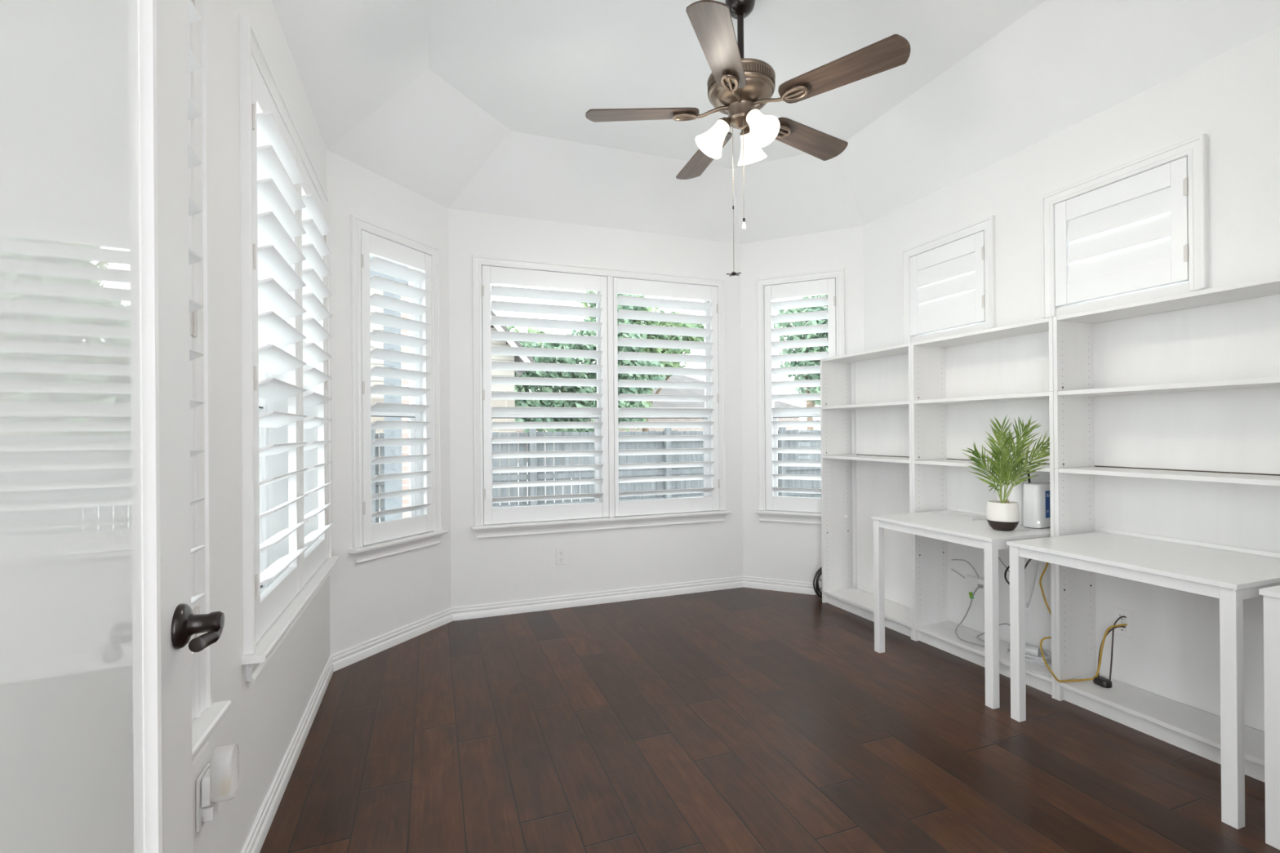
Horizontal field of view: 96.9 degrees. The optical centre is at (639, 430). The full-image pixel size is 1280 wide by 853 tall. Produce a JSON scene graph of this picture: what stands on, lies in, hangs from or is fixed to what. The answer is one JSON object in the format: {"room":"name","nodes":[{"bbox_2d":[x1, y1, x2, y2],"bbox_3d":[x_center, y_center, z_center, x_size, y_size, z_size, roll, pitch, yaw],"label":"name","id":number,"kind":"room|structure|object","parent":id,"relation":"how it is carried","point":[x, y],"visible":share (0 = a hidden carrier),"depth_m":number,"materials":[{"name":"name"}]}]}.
{"room":"office","nodes":[
{"label":"office","id":0,"kind":"room"},
{"bbox_2d":[192,0,329,852],"bbox_3d":[-1.151,-0.111,1.431,0.160,2.743,3.380,0,0,-20],"label":"wall","id":1,"kind":"structure","parent":0,"point":[249,746],"depth_m":1.55,"materials":[{"name":"white paint"}]},
{"bbox_2d":[195,763,209,832],"bbox_3d":[-1.012,0.849,1.317,0.008,0.120,0.074,0,0,-20],"label":"wall outlet","id":2,"kind":"object","parent":1,"relation":"attached to","point":[199,809],"visible":0.59,"depth_m":1.29,"materials":[{"name":"white plastic"}]},
{"bbox_2d":[190,0,231,765],"bbox_3d":[-0.830,-0.233,0.654,0.208,1.910,1.396,0,0,-20],"label":"window","id":3,"kind":"structure","parent":1,"relation":"in","point":[208,714],"depth_m":1.29,"materials":[{"name":"white wood"}]},
{"bbox_2d":[186,0,205,720],"bbox_3d":[-0.899,-0.246,0.972,0.105,1.756,0.600,0,0,-20],"label":"plantation shutter","id":4,"kind":"object","parent":3,"relation":"attached to","point":[193,15],"visible":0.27,"depth_m":1.24,"materials":[{"name":"white wood"}]},
{"bbox_2d":[200,767,231,822],"bbox_3d":[-0.981,0.821,1.328,0.058,0.158,0.068,0,0,-20],"label":"night light","id":5,"kind":"object","parent":1,"relation":"attached to","point":[210,788],"visible":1,"depth_m":1.31,"materials":[{"name":"white plastic"}]},
{"bbox_2d":[240,655,333,852],"bbox_3d":[-1.046,1.216,1.427,0.016,0.087,3.310,0,0,-20],"label":"baseboard","id":6,"kind":"structure","parent":1,"relation":"attached to","point":[255,839],"depth_m":2.02,"materials":[{"name":"white wood"}]},
{"bbox_2d":[239,14,339,682],"bbox_3d":[-1.412,-0.227,2.237,0.208,1.910,1.392,0,0,-20],"label":"window","id":7,"kind":"structure","parent":1,"relation":"in","point":[273,495],"depth_m":1.91,"materials":[{"name":"white wood"}]},
{"bbox_2d":[251,53,307,644],"bbox_3d":[-1.262,-0.242,1.958,0.105,1.756,0.612,0,0,-20],"label":"plantation shutter","id":8,"kind":"object","parent":7,"relation":"attached to","point":[277,173],"visible":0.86,"depth_m":1.92,"materials":[{"name":"white wood"}]},
{"bbox_2d":[298,154,333,587],"bbox_3d":[-1.483,-0.240,2.560,0.105,1.756,0.584,0,0,-20],"label":"plantation shutter","id":9,"kind":"object","parent":7,"relation":"attached to","point":[313,270],"visible":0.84,"depth_m":2.56,"materials":[{"name":"white wood"}]},
{"bbox_2d":[326,149,451,655],"bbox_3d":[-1.523,-0.106,3.413,0.160,2.743,1.021,0,0,25],"label":"wall","id":10,"kind":"structure","parent":0,"point":[369,600],"depth_m":3.20,"materials":[{"name":"white paint"}]},
{"bbox_2d":[330,607,452,671],"bbox_3d":[-1.433,1.221,3.375,0.016,0.087,0.881,0,0,25],"label":"baseboard","id":11,"kind":"structure","parent":10,"relation":"attached to","point":[344,658],"depth_m":3.30,"materials":[{"name":"white wood"}]},
{"bbox_2d":[349,213,448,564],"bbox_3d":[-1.486,-0.225,3.414,0.208,1.910,0.681,0,0,25],"label":"window","id":12,"kind":"structure","parent":10,"relation":"in","point":[375,551],"depth_m":3.41,"materials":[{"name":"white wood"}]},
{"bbox_2d":[360,230,433,546],"bbox_3d":[-1.446,-0.240,3.393,0.105,1.756,0.524,0,0,25],"label":"plantation shutter","id":13,"kind":"object","parent":12,"relation":"attached to","point":[371,244],"visible":0.99,"depth_m":3.37,"materials":[{"name":"white wood"}]},
{"bbox_2d":[448,208,742,607],"bbox_3d":[-0.253,-0.116,4.237,2.357,2.743,0.160,0,0,-20],"label":"wall","id":14,"kind":"structure","parent":0,"point":[485,571],"depth_m":4.07,"materials":[{"name":"white paint"}]},
{"bbox_2d":[555,547,566,564],"bbox_3d":[-0.559,0.891,4.031,0.074,0.120,0.008,0,0,-20],"label":"wall outlet","id":15,"kind":"object","parent":14,"relation":"attached to","point":[561,553],"visible":1,"depth_m":4.03,"materials":[{"name":"white plastic"}]},
{"bbox_2d":[559,557,564,562],"bbox_3d":[-0.558,0.916,4.028,0.034,0.033,0.002,0,0,-20],"label":"receptacle","id":16,"kind":"object","parent":15,"relation":"attached to","point":[561,559],"depth_m":4.03,"materials":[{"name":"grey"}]},
{"bbox_2d":[451,575,743,621],"bbox_3d":[-0.212,1.212,4.153,2.217,0.087,0.016,0,0,-20],"label":"baseboard","id":17,"kind":"structure","parent":14,"relation":"attached to","point":[495,609],"depth_m":4.10,"materials":[{"name":"white wood"}]},
{"bbox_2d":[471,254,731,538],"bbox_3d":[-0.243,-0.234,4.205,1.950,1.910,0.208,0,0,-20],"label":"window","id":18,"kind":"structure","parent":14,"relation":"in","point":[515,529],"depth_m":4.15,"materials":[{"name":"white wood"}]},
{"bbox_2d":[481,265,608,524],"bbox_3d":[-0.654,-0.245,4.006,0.888,1.756,0.105,0,0,-20],"label":"plantation shutter","id":19,"kind":"object","parent":18,"relation":"attached to","point":[490,274],"visible":1,"depth_m":3.99,"materials":[{"name":"white wood"}]},
{"bbox_2d":[613,277,719,516],"bbox_3d":[0.211,-0.252,4.324,0.862,1.756,0.105,0,0,-20],"label":"plantation shutter","id":20,"kind":"object","parent":18,"relation":"attached to","point":[620,286],"visible":1,"depth_m":4.31,"materials":[{"name":"white wood"}]},
{"bbox_2d":[259,586,1279,852],"bbox_3d":[0.354,1.298,0.980,4.843,0.100,6.404,0,0,-20],"label":"floor","id":21,"kind":"structure","parent":0,"point":[738,720],"depth_m":2.19,"materials":[{"name":"brown wood"}]},
{"bbox_2d":[813,567,822,597],"bbox_3d":[1.385,1.119,4.181,0.251,0.246,0.043,0,0,-20],"label":"wire bundle","id":22,"kind":"object","parent":21,"relation":"on","point":[819,572],"visible":0.28,"depth_m":4.14,"materials":[{"name":"black plastic"}]},
{"bbox_2d":[820,342,913,639],"bbox_3d":[1.587,0.360,3.788,0.272,1.762,0.808,0,0,-22],"label":"bookcase","id":23,"kind":"object","parent":21,"relation":"on","point":[882,406],"visible":0.56,"depth_m":4.00,"materials":[{"name":"wood"}]},
{"bbox_2d":[871,506,1050,709],"bbox_3d":[1.720,0.850,2.967,0.605,0.779,0.735,0,0,-20],"label":"desk","id":24,"kind":"object","parent":21,"relation":"on","point":[953,528],"visible":0.73,"depth_m":2.74,"materials":[{"name":"white paint"}]},
{"bbox_2d":[933,512,986,517],"bbox_3d":[1.841,0.473,3.144,0.048,0.007,0.407,0,0,-40],"label":"cable","id":25,"kind":"object","parent":24,"relation":"on","point":[933,513],"visible":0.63,"depth_m":3.21,"materials":[{"name":"white plastic"}]},
{"bbox_2d":[960,414,1049,530],"bbox_3d":[1.796,0.197,2.733,0.447,0.559,0.248,0,0,-1],"label":"potted palm","id":26,"kind":"object","parent":24,"relation":"on","point":[1002,514],"visible":0.98,"depth_m":2.71,"materials":[{"name":"green plant"}]},
{"bbox_2d":[986,500,1019,522],"bbox_3d":[1.750,0.393,2.739,0.137,0.100,0.137,0,0,-20],"label":"pot","id":27,"kind":"object","parent":26,"relation":"on","point":[997,511],"depth_m":2.69,"materials":[{"name":"white ceramic"}]},
{"bbox_2d":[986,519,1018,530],"bbox_3d":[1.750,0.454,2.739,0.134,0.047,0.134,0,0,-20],"label":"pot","id":28,"kind":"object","parent":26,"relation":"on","point":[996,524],"depth_m":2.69,"materials":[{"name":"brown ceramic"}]},
{"bbox_2d":[1004,565,1009,585],"bbox_3d":[1.917,0.655,2.908,0.017,0.314,0.110,0,0,-15],"label":"cable","id":29,"kind":"object","parent":24,"relation":"hanging from","point":[1008,566],"visible":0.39,"depth_m":2.95,"materials":[{"name":"black plastic"}]},
{"bbox_2d":[996,469,1031,525],"bbox_3d":[1.911,0.331,2.923,0.140,0.291,0.140,0,0,-20],"label":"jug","id":30,"kind":"object","parent":24,"relation":"on","point":[1015,495],"visible":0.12,"depth_m":2.87,"materials":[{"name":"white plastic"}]},
{"bbox_2d":[1024,559,1031,569],"bbox_3d":[1.914,0.602,2.776,0.008,0.208,0.102,0,0,-20],"label":"cable","id":31,"kind":"object","parent":24,"relation":"hanging from","point":[1029,560],"visible":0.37,"depth_m":2.79,"materials":[{"name":"brown plastic"}]},
{"bbox_2d":[1026,560,1039,608],"bbox_3d":[2.017,0.713,2.908,0.013,0.429,0.162,0,0,11],"label":"cable","id":32,"kind":"object","parent":24,"relation":"hanging from","point":[1027,604],"visible":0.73,"depth_m":2.92,"materials":[{"name":"white plastic"}]},
{"bbox_2d":[1022,482,1050,528],"bbox_3d":[1.968,0.368,2.805,0.152,0.216,0.081,0,0,-28],"label":"router","id":33,"kind":"object","parent":24,"relation":"on","point":[1036,495],"visible":0.88,"depth_m":2.76,"materials":[{"name":"white plastic"}]},
{"bbox_2d":[1039,562,1051,615],"bbox_3d":[1.976,0.707,2.755,0.008,0.415,0.075,0,0,-20],"label":"cable","id":34,"kind":"object","parent":24,"relation":"hanging from","point":[1046,564],"visible":0.7,"depth_m":2.77,"materials":[{"name":"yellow plastic"}]},
{"bbox_2d":[911,316,1056,699],"bbox_3d":[1.885,0.357,3.038,0.272,1.762,0.802,0,0,-22],"label":"bookcase","id":35,"kind":"object","parent":21,"relation":"on","point":[960,383],"depth_m":3.24,"materials":[{"name":"wood"}]},
{"bbox_2d":[964,574,984,588],"bbox_3d":[1.921,0.857,3.209,0.060,0.050,0.141,0,0,-22],"label":"plug adapter","id":36,"kind":"object","parent":35,"relation":"attached to","point":[981,580],"visible":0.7,"depth_m":3.19,"materials":[{"name":"white plastic"}]},
{"bbox_2d":[951,559,979,577],"bbox_3d":[1.891,0.792,3.307,0.011,0.077,0.214,0,0,-11],"label":"cable","id":37,"kind":"object","parent":36,"relation":"attached to","point":[951,559],"visible":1,"depth_m":3.27,"materials":[{"name":"grey plastic"}]},
{"bbox_2d":[955,586,984,646],"bbox_3d":[1.828,1.013,3.120,0.137,0.277,0.240,0,0,9],"label":"cable","id":38,"kind":"object","parent":36,"relation":"attached to","point":[978,587],"visible":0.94,"depth_m":3.20,"materials":[{"name":"grey plastic"}]},
{"bbox_2d":[976,623,1009,641],"bbox_3d":[1.923,1.088,3.055,0.072,0.128,0.240,0,0,-20],"label":"cable","id":39,"kind":"object","parent":35,"relation":"on","point":[1001,624],"visible":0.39,"depth_m":3.11,"materials":[{"name":"grey plastic"}]},
{"bbox_2d":[1025,587,1031,612],"bbox_3d":[2.032,0.889,3.005,0.008,0.120,0.074,0,0,-22],"label":"wall outlet","id":40,"kind":"object","parent":35,"relation":"attached to","point":[1028,591],"visible":0.28,"depth_m":2.98,"materials":[{"name":"white plastic"}]},
{"bbox_2d":[1025,667,1050,675],"bbox_3d":[1.874,1.147,2.738,0.039,0.007,0.186,0,0,-25],"label":"cable","id":41,"kind":"object","parent":35,"relation":"on","point":[1025,668],"visible":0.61,"depth_m":2.69,"materials":[{"name":"white plastic"}]},
{"bbox_2d":[1006,528,1279,829],"bbox_3d":[2.009,0.847,2.210,0.625,0.779,0.748,0,0,-20],"label":"desk","id":42,"kind":"object","parent":21,"relation":"on","point":[1231,575],"visible":1,"depth_m":2.03,"materials":[{"name":"white paint"}]},
{"bbox_2d":[1053,275,1279,782],"bbox_3d":[2.184,0.354,2.286,0.272,1.762,0.812,0,0,-22],"label":"bookcase","id":43,"kind":"object","parent":21,"relation":"on","point":[1166,409],"visible":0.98,"depth_m":2.40,"materials":[{"name":"wood"}]},
{"bbox_2d":[1093,675,1111,688],"bbox_3d":[2.089,1.134,2.565,0.048,0.030,0.072,0,0,-7],"label":"power adapter","id":44,"kind":"object","parent":43,"relation":"on","point":[1102,682],"visible":1,"depth_m":2.54,"materials":[{"name":"black plastic"}]},
{"bbox_2d":[1109,616,1126,680],"bbox_3d":[2.154,0.983,2.570,0.104,0.283,0.026,0,0,-13],"label":"cable","id":45,"kind":"object","parent":44,"relation":"attached to","point":[1119,618],"visible":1,"depth_m":2.56,"materials":[{"name":"black plastic"}]},
{"bbox_2d":[1113,607,1132,638],"bbox_3d":[2.198,0.873,2.587,0.008,0.120,0.074,0,0,-22],"label":"wall outlet","id":46,"kind":"object","parent":43,"relation":"attached to","point":[1117,612],"visible":0.96,"depth_m":2.58,"materials":[{"name":"white plastic"}]},
{"bbox_2d":[1040,623,1127,682],"bbox_3d":[2.043,1.012,2.646,0.335,0.273,0.149,0,0,3],"label":"cable","id":47,"kind":"object","parent":46,"relation":"hanging from","point":[1123,624],"visible":0.94,"depth_m":2.58,"materials":[{"name":"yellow plastic"}]},
{"bbox_2d":[1097,626,1125,677],"bbox_3d":[2.141,1.005,2.582,0.132,0.238,0.024,0,0,0],"label":"cable","id":48,"kind":"object","parent":46,"relation":"attached to","point":[1111,629],"visible":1,"depth_m":2.58,"materials":[{"name":"brown plastic"}]},
{"bbox_2d":[1117,623,1126,632],"bbox_3d":[2.196,0.898,2.586,0.002,0.033,0.034,0,0,-22],"label":"receptacle","id":49,"kind":"object","parent":46,"relation":"attached to","point":[1119,629],"depth_m":2.59,"materials":[{"name":"grey plastic"}]},
{"bbox_2d":[1117,613,1126,621],"bbox_3d":[2.196,0.848,2.586,0.002,0.033,0.034,0,0,-22],"label":"receptacle","id":50,"kind":"object","parent":46,"relation":"attached to","point":[1119,615],"depth_m":2.58,"materials":[{"name":"grey plastic"}]},
{"bbox_2d":[1258,585,1279,850],"bbox_3d":[2.296,0.844,1.462,0.648,0.779,0.756,0,0,-20],"label":"desk","id":51,"kind":"object","parent":21,"relation":"on","point":[1271,595],"visible":1,"depth_m":1.69,"materials":[{"name":"white paint"}]},
{"bbox_2d":[271,0,1279,244],"bbox_3d":[0.449,-1.692,2.335,3.555,0.394,3.961,0,0,-20],"label":"ceiling","id":52,"kind":"structure","parent":0,"point":[482,106],"depth_m":2.90,"materials":[{"name":"white paint"}]},
{"bbox_2d":[585,0,910,276],"bbox_3d":[0.426,-1.241,2.444,1.260,1.181,1.232,0,0,-20],"label":"ceiling fan","id":53,"kind":"object","parent":52,"relation":"hanging from","point":[739,86],"visible":1,"depth_m":2.31,"materials":[{"name":"brown metal"}]},
{"bbox_2d":[740,226,864,595],"bbox_3d":[1.265,-0.127,4.425,1.057,2.743,0.160,0,0,25],"label":"wall","id":54,"kind":"structure","parent":0,"point":[785,551],"depth_m":4.40,"materials":[{"name":"white paint"}]},
{"bbox_2d":[742,575,815,595],"bbox_3d":[1.075,1.202,4.419,0.557,0.087,0.016,0,0,25],"label":"baseboard","id":55,"kind":"structure","parent":54,"relation":"attached to","point":[790,586],"depth_m":4.41,"materials":[{"name":"white wood"}]},
{"bbox_2d":[754,267,848,524],"bbox_3d":[1.246,-0.246,4.396,0.692,1.910,0.208,0,0,25],"label":"window","id":56,"kind":"structure","parent":54,"relation":"in","point":[775,516],"depth_m":4.45,"materials":[{"name":"white wood"}]},
{"bbox_2d":[764,278,835,512],"bbox_3d":[1.229,-0.260,4.354,0.534,1.756,0.105,0,0,25],"label":"plantation shutter","id":57,"kind":"object","parent":56,"relation":"attached to","point":[823,286],"visible":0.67,"depth_m":4.36,"materials":[{"name":"white wood"}]},
{"bbox_2d":[863,26,1279,732],"bbox_3d":[2.277,-0.137,2.679,0.160,2.743,3.355,0,0,-20],"label":"wall","id":58,"kind":"structure","parent":0,"point":[1233,97],"depth_m":2.61,"materials":[{"name":"white paint"}]},
{"bbox_2d":[901,215,995,344],"bbox_3d":[1.943,-0.893,3.520,0.176,0.628,0.659,0,0,-20],"label":"window","id":59,"kind":"structure","parent":58,"relation":"in","point":[987,224],"depth_m":3.36,"materials":[{"name":"white wood"}]},
{"bbox_2d":[910,231,984,335],"bbox_3d":[1.883,-0.885,3.495,0.036,0.516,0.538,0,0,-20],"label":"plantation shutter","id":60,"kind":"object","parent":59,"relation":"attached to","point":[947,282],"visible":1,"depth_m":3.47,"materials":[{"name":"white wood"}]},
{"bbox_2d":[1040,133,1208,318],"bbox_3d":[2.263,-0.896,2.649,0.176,0.628,0.662,0,0,-20],"label":"window","id":61,"kind":"structure","parent":58,"relation":"in","point":[1195,148],"depth_m":2.44,"materials":[{"name":"white wood"}]},
{"bbox_2d":[1054,155,1188,306],"bbox_3d":[2.203,-0.889,2.625,0.036,0.516,0.540,0,0,-20],"label":"plantation shutter","id":62,"kind":"object","parent":61,"relation":"attached to","point":[1130,234],"visible":0.97,"depth_m":2.59,"materials":[{"name":"white wood"}]},
{"bbox_3d":[1.117,-0.358,0.545,3.688,3.200,0.150,0,0,-20],"label":"wall","id":63,"kind":"structure","parent":0,"visible":0},
{"bbox_2d":[0,0,224,852],"bbox_3d":[-0.576,0.043,0.552,0.096,2.400,0.940,0,0,-23],"label":"door","id":64,"kind":"structure","parent":63,"relation":"in","point":[98,621],"depth_m":0.69,"materials":[{"name":"white wood"}]},
{"label":"outside","id":65,"kind":"structure","parent":0,"visible":0},
{"bbox_2d":[379,462,580,522],"bbox_3d":[-8.271,1.736,22.523,80.000,0.100,72.000,0,0,-20],"label":"ground","id":66,"kind":"structure","parent":65,"point":[517,463],"depth_m":15.13,"materials":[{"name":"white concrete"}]},
{"bbox_2d":[369,256,408,521],"bbox_3d":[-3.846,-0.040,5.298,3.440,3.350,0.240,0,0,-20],"label":"patio column","id":67,"kind":"structure","parent":66,"relation":"on","point":[397,502],"depth_m":5.70,"materials":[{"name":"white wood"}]},
{"bbox_2d":[369,254,534,508],"bbox_3d":[-7.372,-1.681,12.042,9.900,6.700,2.120,0,0,-20],"label":"house","id":68,"kind":"structure","parent":66,"relation":"on","point":[378,362],"depth_m":12.84,"materials":[{"name":"grey"}]},
{"bbox_2d":[515,405,527,462],"bbox_3d":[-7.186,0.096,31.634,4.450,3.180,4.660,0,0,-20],"label":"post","id":69,"kind":"structure","parent":66,"relation":"on","point":[517,430],"depth_m":29.84,"materials":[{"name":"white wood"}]},
{"bbox_2d":[505,325,554,362],"bbox_3d":[-5.432,-1.273,21.476,5.443,5.886,2.278,0,0,-20],"label":"tree","id":70,"kind":"object","parent":66,"relation":"on","point":[530,330],"visible":0.02,"depth_m":21.53,"materials":[{"name":"green plant"}]},
{"bbox_2d":[514,291,665,486],"bbox_3d":[-1.682,-1.453,17.061,5.217,6.177,2.225,0,0,-20],"label":"tree","id":71,"kind":"object","parent":66,"relation":"on","point":[543,388],"visible":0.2,"depth_m":16.64,"materials":[{"name":"green plant"}]},
{"bbox_2d":[371,426,821,524],"bbox_3d":[2.287,0.762,10.992,14.270,1.660,0.160,0,0,-20],"label":"fence","id":72,"kind":"object","parent":66,"relation":"on","point":[500,447],"visible":0.18,"depth_m":10.06,"materials":[{"name":"grey wood"}]},
{"bbox_2d":[579,291,704,431],"bbox_3d":[0.505,-1.912,20.324,5.467,7.068,2.483,0,0,-20],"label":"tree","id":73,"kind":"object","parent":66,"relation":"on","point":[657,350],"visible":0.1,"depth_m":19.85,"materials":[{"name":"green plant"}]},
{"bbox_2d":[536,363,800,472],"bbox_3d":[0.860,-0.756,27.255,11.940,4.750,7.840,0,0,-20],"label":"house","id":74,"kind":"structure","parent":66,"relation":"on","point":[673,378],"depth_m":24.18,"materials":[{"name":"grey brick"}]},
{"bbox_2d":[773,294,827,430],"bbox_3d":[6.093,-1.617,18.804,3.923,6.388,2.445,0,0,-20],"label":"tree","id":75,"kind":"object","parent":66,"relation":"on","point":[815,335],"visible":0.23,"depth_m":18.25,"materials":[{"name":"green plant"}]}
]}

